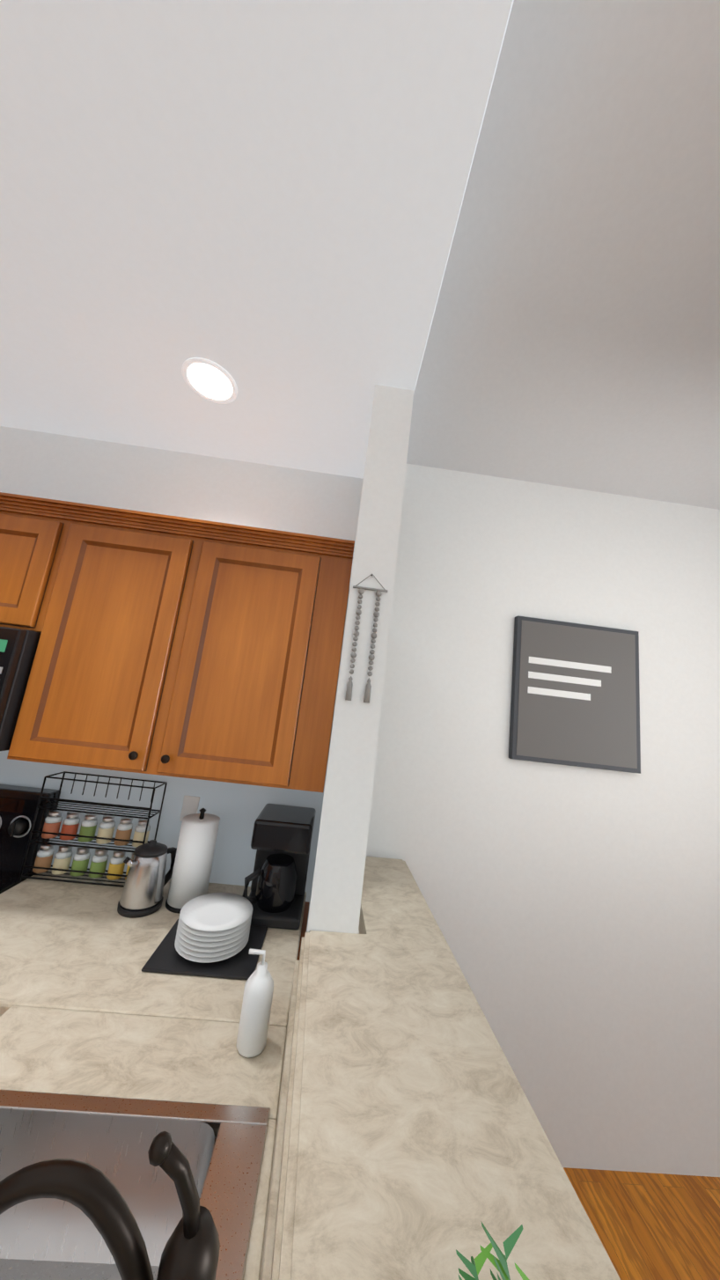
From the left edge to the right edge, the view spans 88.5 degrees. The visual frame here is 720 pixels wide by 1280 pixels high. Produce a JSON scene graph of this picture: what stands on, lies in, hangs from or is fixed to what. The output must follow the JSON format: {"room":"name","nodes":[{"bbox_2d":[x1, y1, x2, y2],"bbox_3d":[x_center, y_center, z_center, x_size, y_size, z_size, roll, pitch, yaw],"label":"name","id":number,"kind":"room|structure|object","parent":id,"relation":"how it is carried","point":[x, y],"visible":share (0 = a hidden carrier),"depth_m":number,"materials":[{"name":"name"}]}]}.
{"room":"kitchen","nodes":[
{"label":"kitchen","id":0,"kind":"room"},
{"bbox_2d":[0,0,719,509],"bbox_3d":[0.495,-2.235,-0.782,6.620,1.972,5.940,7,-10,-3],"label":"ceiling","id":1,"kind":"structure","parent":0,"point":[259,201],"depth_m":1.01,"materials":[{"name":"paint"}]},
{"bbox_2d":[182,357,237,404],"bbox_3d":[-0.559,-0.962,1.381,0.195,0.005,0.195,-2,-13,42],"label":"recessed light","id":2,"kind":"object","parent":1,"relation":"in","point":[209,380],"visible":1,"depth_m":1.36,"materials":[{"name":"white"}]},
{"bbox_2d":[0,426,719,1177],"bbox_3d":[0.094,0.471,1.699,6.520,3.000,0.100,7,-10,-3],"label":"wall","id":3,"kind":"structure","parent":0,"point":[574,912],"depth_m":1.66,"materials":[{"name":"paint"}]},
{"bbox_2d":[0,499,70,632],"bbox_3d":[-1.493,-0.270,1.487,0.762,0.447,0.351,7,-10,-3],"label":"upper cabinet","id":4,"kind":"object","parent":3,"relation":"attached to","point":[32,533],"depth_m":1.34,"materials":[{"name":"brown wood"}]},
{"bbox_2d":[0,626,40,750],"bbox_3d":[-1.539,0.143,1.360,0.754,0.406,0.458,7,-10,-3],"label":"microwave","id":5,"kind":"object","parent":4,"relation":"attached to","point":[18,648],"visible":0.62,"depth_m":1.23,"materials":[{"name":"black"}]},
{"bbox_2d":[7,506,354,792],"bbox_3d":[-0.614,0.057,1.490,1.063,0.884,0.351,7,-10,-3],"label":"upper cabinet","id":6,"kind":"object","parent":3,"relation":"attached to","point":[168,645],"depth_m":1.32,"materials":[{"name":"brown wood"}]},
{"bbox_2d":[179,795,199,821],"bbox_3d":[-0.713,0.708,1.551,0.065,0.100,0.007,7,-10,-3],"label":"outlet","id":7,"kind":"object","parent":3,"relation":"attached to","point":[190,805],"visible":0.75,"depth_m":1.54,"materials":[{"name":"white plastic"}]},
{"bbox_2d":[508,615,640,773],"bbox_3d":[1.009,0.246,1.728,0.600,0.660,0.035,7,-10,-3],"label":"picture frame","id":8,"kind":"object","parent":3,"relation":"attached to","point":[575,695],"visible":1,"depth_m":1.71,"materials":[{"name":"dark wood"},{"name":"weathered wood"},{"name":"white plastic"}]},
{"bbox_2d":[306,384,413,934],"bbox_3d":[-0.054,0.506,1.348,0.140,2.775,0.560,7,-10,-3],"label":"pillar","id":9,"kind":"structure","parent":0,"point":[337,884],"depth_m":1.13,"materials":[{"name":"paint"}]},
{"bbox_2d":[345,573,387,703],"bbox_3d":[0.015,-0.014,1.146,0.110,0.407,0.022,7,-10,-3],"label":"beads","id":10,"kind":"object","parent":9,"relation":"attached to","point":[353,655],"visible":1,"depth_m":1.14,"materials":[{"name":"grey"}]},
{"bbox_2d":[563,1167,719,1279],"bbox_3d":[0.060,1.468,-1.441,6.620,0.050,5.940,7,-10,-3],"label":"floor","id":11,"kind":"structure","parent":0,"point":[654,1226],"depth_m":1.30,"materials":[{"name":"brown wood"}]},
{"bbox_2d":[0,784,61,894],"bbox_3d":[-1.643,1.083,1.043,0.756,1.174,0.735,7,-10,-3],"label":"range","id":12,"kind":"object","parent":11,"relation":"on","point":[18,805],"visible":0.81,"depth_m":1.42,"materials":[{"name":"black metal"}]},
{"bbox_2d":[0,869,309,1279],"bbox_3d":[-0.659,1.155,0.200,1.128,0.968,2.517,7,-10,-3],"label":"kitchen countertop","id":13,"kind":"structure","parent":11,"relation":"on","point":[88,1006],"depth_m":0.87,"materials":[{"name":"beige stone"}]},
{"bbox_2d":[17,771,167,887],"bbox_3d":[-1.022,0.736,1.438,0.415,0.373,0.106,7,-10,-3],"label":"spice rack","id":14,"kind":"object","parent":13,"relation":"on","point":[63,854],"visible":0.98,"depth_m":1.41,"materials":[{"name":"black metal"}]},
{"bbox_2d":[0,1089,270,1279],"bbox_3d":[-0.430,0.881,0.258,0.555,0.195,0.850,7,-10,-3],"label":"sink","id":15,"kind":"object","parent":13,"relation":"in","point":[111,1138],"visible":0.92,"depth_m":0.64,"materials":[{"name":"silver metal"}]},
{"bbox_2d":[0,1131,220,1279],"bbox_3d":[-0.253,0.616,0.243,0.253,0.357,0.226,7,-10,-3],"label":"faucet","id":16,"kind":"object","parent":15,"relation":"on","point":[191,1248],"visible":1,"depth_m":0.34,"materials":[{"name":"black metal"}]},
{"bbox_2d":[117,839,176,918],"bbox_3d":[-0.756,0.827,1.320,0.140,0.215,0.176,7,-10,-3],"label":"kettle","id":17,"kind":"object","parent":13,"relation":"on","point":[147,879],"visible":1,"depth_m":1.26,"materials":[{"name":"silver metal"}]},
{"bbox_2d":[165,808,220,913],"bbox_3d":[-0.613,0.796,1.374,0.140,0.328,0.140,7,-10,-3],"label":"paper towel","id":18,"kind":"object","parent":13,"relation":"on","point":[194,859],"visible":0.83,"depth_m":1.32,"materials":[{"name":"white paper"}]},
{"bbox_2d":[141,892,267,979],"bbox_3d":[-0.447,0.887,1.135,0.300,0.104,0.240,7,-10,-3],"label":"plates","id":19,"kind":"object","parent":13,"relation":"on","point":[217,935],"visible":1,"depth_m":1.07,"materials":[{"name":"white ceramic"}]},
{"bbox_2d":[236,948,273,1058],"bbox_3d":[-0.235,0.817,0.846,0.068,0.189,0.066,7,-10,-3],"label":"soap bottle","id":20,"kind":"object","parent":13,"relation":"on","point":[254,1017],"visible":1,"depth_m":0.82,"materials":[{"name":"white plastic"}]},
{"bbox_2d":[242,803,316,929],"bbox_3d":[-0.301,0.833,1.398,0.215,0.335,0.240,7,-10,-3],"label":"coffee maker","id":21,"kind":"object","parent":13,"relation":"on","point":[282,837],"visible":0.92,"depth_m":1.31,"materials":[{"name":"black plastic"}]},
{"bbox_3d":[-0.020,1.183,-0.064,0.250,0.968,2.006,7,-10,-3],"label":"wall","id":22,"kind":"structure","parent":0,"visible":0},
{"bbox_2d":[270,856,620,1279],"bbox_3d":[0.126,0.728,0.281,0.478,0.070,2.576,7,-10,-3],"label":"bar","id":23,"kind":"object","parent":22,"relation":"on","point":[416,1144],"visible":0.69,"depth_m":0.56,"materials":[{"name":"stone"}]},
{"bbox_2d":[456,1221,529,1279],"bbox_3d":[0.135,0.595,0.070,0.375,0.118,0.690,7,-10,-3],"label":"plant","id":24,"kind":"object","parent":23,"relation":"on","point":[500,1264],"visible":1,"depth_m":0.39,"materials":[{"name":"green plant"}]}
]}

